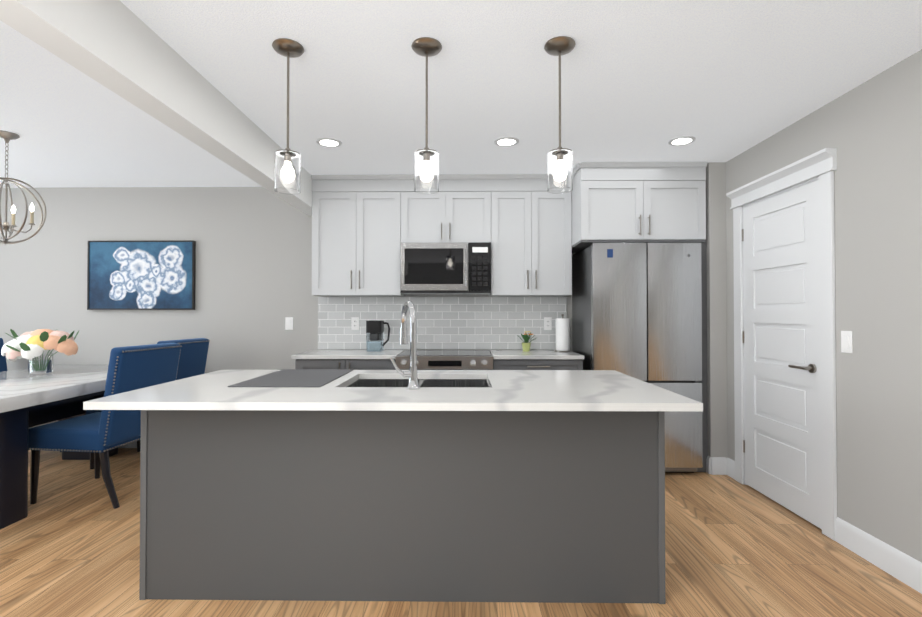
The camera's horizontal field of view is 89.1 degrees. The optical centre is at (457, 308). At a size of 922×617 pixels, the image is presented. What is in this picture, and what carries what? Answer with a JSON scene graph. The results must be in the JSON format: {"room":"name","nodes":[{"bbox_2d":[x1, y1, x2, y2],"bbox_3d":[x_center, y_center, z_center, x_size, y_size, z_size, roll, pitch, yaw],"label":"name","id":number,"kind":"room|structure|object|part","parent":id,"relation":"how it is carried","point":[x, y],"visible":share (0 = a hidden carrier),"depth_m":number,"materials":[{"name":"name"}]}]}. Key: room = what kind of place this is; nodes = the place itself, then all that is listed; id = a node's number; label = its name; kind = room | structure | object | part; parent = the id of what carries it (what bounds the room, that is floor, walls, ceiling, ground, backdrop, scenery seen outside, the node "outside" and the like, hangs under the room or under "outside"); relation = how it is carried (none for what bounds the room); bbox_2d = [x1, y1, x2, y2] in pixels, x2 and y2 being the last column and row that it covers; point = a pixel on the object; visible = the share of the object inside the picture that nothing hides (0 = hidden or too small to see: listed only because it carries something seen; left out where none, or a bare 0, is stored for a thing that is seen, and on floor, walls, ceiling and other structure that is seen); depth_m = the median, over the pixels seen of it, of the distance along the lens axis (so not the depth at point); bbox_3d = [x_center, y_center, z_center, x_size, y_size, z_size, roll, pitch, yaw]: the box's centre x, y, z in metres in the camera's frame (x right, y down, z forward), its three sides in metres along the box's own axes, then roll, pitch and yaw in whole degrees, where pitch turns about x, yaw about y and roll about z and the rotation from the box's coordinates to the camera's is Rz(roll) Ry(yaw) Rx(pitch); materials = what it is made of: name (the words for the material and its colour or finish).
{"room":"kitchen","nodes":[
{"label":"kitchen","id":0,"kind":"room"},
{"bbox_2d":[0,187,575,428],"bbox_3d":[-1.335,0.081,4.418,7.905,2.440,0.100,0,-1,1],"label":"wall","id":1,"kind":"structure","parent":0,"point":[253,283],"depth_m":4.39,"materials":[{"name":"grey paint"}]},
{"bbox_2d":[118,441,136,447],"bbox_3d":[-3.244,1.234,4.372,3.830,0.132,0.014,0,-1,1],"label":"baseboard","id":2,"kind":"structure","parent":1,"relation":"attached to","point":[134,444],"depth_m":4.36,"materials":[{"name":"white"}]},
{"bbox_2d":[87,240,195,309],"bbox_3d":[-2.949,-0.310,4.371,0.994,0.644,0.036,0,-1,1],"label":"picture","id":3,"kind":"object","parent":1,"relation":"attached to","point":[141,275],"visible":1,"depth_m":4.36,"materials":[{"name":"paper"}]},
{"bbox_2d":[285,317,292,329],"bbox_3d":[-1.569,0.140,4.364,0.072,0.118,0.012,0,-1,1],"label":"light switch","id":4,"kind":"object","parent":1,"relation":"attached to","point":[288,323],"visible":1,"depth_m":4.36,"materials":[{"name":"white plastic"}]},
{"bbox_2d":[311,175,406,296],"bbox_3d":[-0.867,-0.626,4.193,0.767,1.028,0.347,0,-1,1],"label":"upper cabinet","id":5,"kind":"object","parent":1,"relation":"attached to","point":[357,220],"depth_m":4.03,"materials":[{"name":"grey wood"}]},
{"bbox_2d":[399,234,470,294],"bbox_3d":[-0.192,-0.371,4.146,0.573,0.488,0.419,0,-1,1],"label":"microwave","id":6,"kind":"object","parent":1,"relation":"attached to","point":[429,264],"depth_m":3.94,"materials":[{"name":"grey metal"}]},
{"bbox_2d":[318,297,566,348],"bbox_3d":[-0.144,0.135,4.347,2.310,0.484,0.010,0,-1,1],"label":"tile backsplash","id":7,"kind":"structure","parent":1,"relation":"attached to","point":[472,322],"depth_m":4.34,"materials":[{"name":"white tile"}]},
{"bbox_2d":[351,317,358,329],"bbox_3d":[-0.949,0.140,4.347,0.072,0.118,0.009,0,-1,1],"label":"electrical outlet","id":8,"kind":"object","parent":7,"relation":"attached to","point":[354,323],"visible":1,"depth_m":4.35,"materials":[{"name":"white plastic"}]},
{"bbox_2d":[544,317,551,329],"bbox_3d":[0.836,0.140,4.325,0.072,0.118,0.009,0,-1,1],"label":"electrical outlet","id":9,"kind":"object","parent":7,"relation":"attached to","point":[547,323],"visible":1,"depth_m":4.32,"materials":[{"name":"white plastic"}]},
{"bbox_2d":[403,174,494,245],"bbox_3d":[-0.096,-0.847,4.186,0.775,0.585,0.347,0,-1,1],"label":"upper cabinet","id":10,"kind":"object","parent":1,"relation":"attached to","point":[463,203],"depth_m":4.02,"materials":[{"name":"grey wood"}]},
{"bbox_2d":[471,234,490,294],"bbox_3d":[0.190,-0.371,4.141,0.190,0.488,0.419,0,-1,1],"label":"control panel","id":11,"kind":"object","parent":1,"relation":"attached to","point":[480,243],"depth_m":3.93,"materials":[{"name":"black plastic"}]},
{"bbox_2d":[487,174,574,296],"bbox_3d":[0.635,-0.626,4.174,0.688,1.028,0.347,0,-1,1],"label":"upper cabinet","id":12,"kind":"object","parent":1,"relation":"attached to","point":[509,235],"depth_m":4.01,"materials":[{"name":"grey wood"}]},
{"bbox_2d":[571,162,706,252],"bbox_3d":[1.468,-0.839,4.011,0.978,0.605,0.657,0,-1,1],"label":"upper cabinet","id":13,"kind":"object","parent":1,"relation":"attached to","point":[612,202],"depth_m":3.69,"materials":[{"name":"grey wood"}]},
{"bbox_2d":[0,448,921,616],"bbox_3d":[-1.383,1.308,0.644,7.905,0.100,7.620,0,-1,1],"label":"floor","id":14,"kind":"structure","parent":0,"point":[70,545],"depth_m":2.29,"materials":[{"name":"brown wood"}]},
{"bbox_2d":[0,338,61,451],"bbox_3d":[-3.900,0.782,4.013,0.714,1.041,0.573,0,-1,1],"label":"chair","id":15,"kind":"object","parent":14,"relation":"on","point":[3,365],"visible":0.1,"depth_m":4.25,"materials":[{"name":"blue fabric"}]},
{"bbox_2d":[0,364,117,528],"bbox_3d":[-3.122,0.898,3.301,1.200,0.780,2.080,0,-1,1],"label":"dining table","id":16,"kind":"object","parent":14,"relation":"on","point":[59,392],"visible":0.71,"depth_m":2.91,"materials":[{"name":"stone"}]},
{"bbox_2d":[1,329,78,373],"bbox_3d":[-3.338,0.336,3.744,0.551,0.353,0.477,0,-1,1],"label":"flower arrangement","id":17,"kind":"object","parent":16,"relation":"on","point":[31,346],"visible":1,"depth_m":3.67,"materials":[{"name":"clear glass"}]},
{"bbox_3d":[-3.337,0.437,3.749,0.152,0.150,0.152,0,-1,1],"label":"glass","id":18,"kind":"part","parent":17,"relation":"part of","materials":[{"name":"glass"}]},
{"bbox_2d":[28,343,181,508],"bbox_3d":[-2.455,0.774,3.294,0.714,1.041,0.573,0,-1,7],"label":"chair","id":19,"kind":"object","parent":14,"relation":"on","point":[100,435],"visible":0.73,"depth_m":3.07,"materials":[{"name":"blue fabric"}]},
{"bbox_2d":[86,338,209,468],"bbox_3d":[-2.607,0.781,3.986,0.714,1.041,0.573,0,-1,7],"label":"chair","id":20,"kind":"object","parent":14,"relation":"on","point":[192,362],"visible":0.21,"depth_m":4.00,"materials":[{"name":"blue fabric"}]},
{"bbox_2d":[295,353,399,369],"bbox_3d":[-0.897,0.854,4.050,0.812,0.885,0.583,0,-1,1],"label":"base cabinet","id":21,"kind":"object","parent":14,"relation":"on","point":[356,365],"depth_m":3.76,"materials":[{"name":"grey"}]},
{"bbox_2d":[291,349,404,360],"bbox_3d":[-0.907,0.393,4.043,0.837,0.032,0.608,0,-1,1],"label":"countertop","id":22,"kind":"structure","parent":21,"relation":"on","point":[317,354],"depth_m":3.78,"materials":[{"name":"white stone"}]},
{"bbox_2d":[366,320,389,351],"bbox_3d":[-0.693,0.242,4.138,0.201,0.270,0.174,0,-1,1],"label":"pitcher","id":23,"kind":"object","parent":22,"relation":"on","point":[375,342],"visible":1,"depth_m":4.05,"materials":[{"name":"plastic"}]},
{"bbox_2d":[139,376,665,603],"bbox_3d":[-0.242,0.833,2.381,2.286,0.890,0.690,0,-1,1],"label":"kitchen island","id":24,"kind":"object","parent":14,"relation":"on","point":[412,484],"depth_m":2.04,"materials":[{"name":"gray painted wood"},{"name":"white quartz"},{"name":"stainless steel"}]},
{"bbox_2d":[83,384,702,411],"bbox_3d":[-0.247,0.368,1.928,2.316,0.030,0.365,0,-1,1],"label":"island countertop","id":25,"kind":"structure","parent":24,"relation":"on","point":[154,398],"depth_m":1.81,"materials":[{"name":"white stone"}]},
{"bbox_2d":[390,300,419,389],"bbox_3d":[-0.228,0.158,2.149,0.129,0.393,0.238,0,-1,1],"label":"faucet","id":26,"kind":"object","parent":25,"relation":"on","point":[413,384],"depth_m":2.06,"materials":[{"name":"silver metal"}]},
{"bbox_2d":[347,379,489,386],"bbox_3d":[-0.195,0.487,2.349,0.709,0.200,0.480,0,-1,1],"label":"sink","id":27,"kind":"object","parent":25,"relation":"in","point":[354,382],"depth_m":2.58,"materials":[{"name":"silver metal"}]},
{"bbox_2d":[395,350,492,369],"bbox_3d":[-0.101,0.831,3.993,0.771,0.906,0.671,0,-1,1],"label":"range","id":28,"kind":"object","parent":14,"relation":"on","point":[454,359],"visible":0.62,"depth_m":3.71,"materials":[{"name":"silver metal"}]},
{"bbox_2d":[493,357,583,369],"bbox_3d":[0.649,0.854,4.030,0.717,0.885,0.583,0,-1,1],"label":"base cabinet","id":29,"kind":"object","parent":14,"relation":"on","point":[497,365],"depth_m":3.75,"materials":[{"name":"grey"}]},
{"bbox_2d":[489,350,582,360],"bbox_3d":[0.650,0.392,4.023,0.724,0.032,0.608,0,-1,1],"label":"countertop","id":30,"kind":"structure","parent":29,"relation":"on","point":[498,355],"depth_m":3.76,"materials":[{"name":"white stone"}]},
{"bbox_2d":[517,331,535,350],"bbox_3d":[0.614,0.290,4.134,0.126,0.175,0.150,0,-1,-34],"label":"plant","id":31,"kind":"object","parent":30,"relation":"on","point":[526,343],"visible":1,"depth_m":4.12,"materials":[{"name":"green plant"}]},
{"bbox_2d":[554,314,571,351],"bbox_3d":[0.934,0.212,4.147,0.150,0.330,0.150,0,-1,1],"label":"paper towel","id":32,"kind":"object","parent":30,"relation":"on","point":[562,334],"visible":1,"depth_m":4.09,"materials":[{"name":"white paper"}]},
{"bbox_2d":[572,243,702,472],"bbox_3d":[1.467,0.396,3.953,0.836,1.800,0.712,0,-1,1],"label":"fridge","id":33,"kind":"object","parent":14,"relation":"on","point":[637,310],"visible":0.75,"depth_m":3.60,"materials":[{"name":"silver metal"}]},
{"bbox_2d":[0,0,921,187],"bbox_3d":[-1.383,-1.231,0.673,7.905,0.100,7.620,0,-1,1],"label":"ceiling","id":34,"kind":"structure","parent":0,"point":[718,80],"depth_m":2.41,"materials":[{"name":"white paint"}]},
{"bbox_2d":[0,130,46,244],"bbox_3d":[-2.975,-0.784,3.088,0.421,0.739,0.399,0,-1,1],"label":"chandelier","id":35,"kind":"object","parent":34,"relation":"hanging from","point":[7,137],"visible":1,"depth_m":3.09,"materials":[{"name":"silver metal"}]},
{"bbox_2d":[0,0,311,215],"bbox_3d":[-1.366,-1.044,0.670,0.140,0.274,7.420,0,-1,1],"label":"ceiling beam","id":36,"kind":"structure","parent":34,"relation":"attached to","point":[119,48],"depth_m":1.96,"materials":[{"name":"white paint"}]},
{"bbox_2d":[272,38,303,193],"bbox_3d":[-0.753,-0.843,2.080,0.136,0.644,0.136,0,-1,1],"label":"pendant light","id":37,"kind":"object","parent":34,"relation":"hanging from","point":[287,173],"visible":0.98,"depth_m":2.04,"materials":[{"name":"glass"}]},
{"bbox_2d":[316,138,341,146],"bbox_3d":[-0.889,-1.149,3.246,0.172,0.007,0.172,0,-1,1],"label":"recessed light","id":38,"kind":"object","parent":34,"relation":"in","point":[329,142],"visible":1,"depth_m":3.24,"materials":[{"name":"white"}]},
{"bbox_2d":[411,37,441,193],"bbox_3d":[-0.136,-0.843,2.073,0.136,0.644,0.136,0,-1,1],"label":"pendant light","id":39,"kind":"object","parent":34,"relation":"hanging from","point":[426,169],"visible":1,"depth_m":2.03,"materials":[{"name":"glass"}]},
{"bbox_2d":[494,137,518,146],"bbox_3d":[0.339,-1.149,3.230,0.172,0.007,0.172,0,-1,1],"label":"recessed light","id":40,"kind":"object","parent":34,"relation":"in","point":[506,141],"visible":0.98,"depth_m":3.22,"materials":[{"name":"white"}]},
{"bbox_2d":[544,36,575,192],"bbox_3d":[0.452,-0.843,2.065,0.136,0.644,0.136,0,-1,1],"label":"pendant light","id":41,"kind":"object","parent":34,"relation":"hanging from","point":[559,169],"visible":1,"depth_m":2.03,"materials":[{"name":"glass"}]},
{"bbox_2d":[668,136,695,145],"bbox_3d":[1.541,-1.149,3.215,0.172,0.007,0.172,0,-1,1],"label":"recessed light","id":42,"kind":"object","parent":34,"relation":"in","point":[681,140],"visible":0.98,"depth_m":3.20,"materials":[{"name":"white"}]},
{"bbox_2d":[704,162,727,458],"bbox_3d":[2.047,0.076,3.995,0.130,2.440,0.660,0,-1,1],"label":"wall","id":43,"kind":"structure","parent":0,"point":[715,239],"depth_m":3.67,"materials":[{"name":"grey paint"}]},
{"bbox_2d":[706,456,713,474],"bbox_3d":[1.975,1.230,3.976,0.014,0.132,0.674,0,-1,1],"label":"baseboard","id":44,"kind":"structure","parent":43,"relation":"attached to","point":[710,460],"depth_m":3.65,"materials":[{"name":"white"}]},
{"bbox_2d":[726,49,921,562],"bbox_3d":[2.119,0.038,0.614,0.100,2.440,7.620,0,-1,1],"label":"wall","id":45,"kind":"structure","parent":0,"point":[870,130],"depth_m":2.35,"materials":[{"name":"grey paint"}]},
{"bbox_2d":[726,148,836,540],"bbox_3d":[2.119,0.202,3.061,0.163,2.167,0.978,0,-1,1],"label":"door","id":46,"kind":"structure","parent":45,"relation":"attached to","point":[781,342],"depth_m":2.96,"materials":[{"name":"white wood"}]},
{"bbox_2d":[841,331,852,352],"bbox_3d":[2.087,0.179,2.513,0.012,0.118,0.072,0,-1,1],"label":"light switch","id":47,"kind":"object","parent":45,"relation":"attached to","point":[846,342],"visible":1,"depth_m":2.50,"materials":[{"name":"white plastic"}]},
{"bbox_2d":[835,517,921,593],"bbox_3d":[2.051,1.183,-0.248,0.014,0.132,5.660,0,-1,1],"label":"baseboard","id":48,"kind":"structure","parent":45,"relation":"attached to","point":[906,569],"depth_m":2.30,"materials":[{"name":"white"}]}
]}

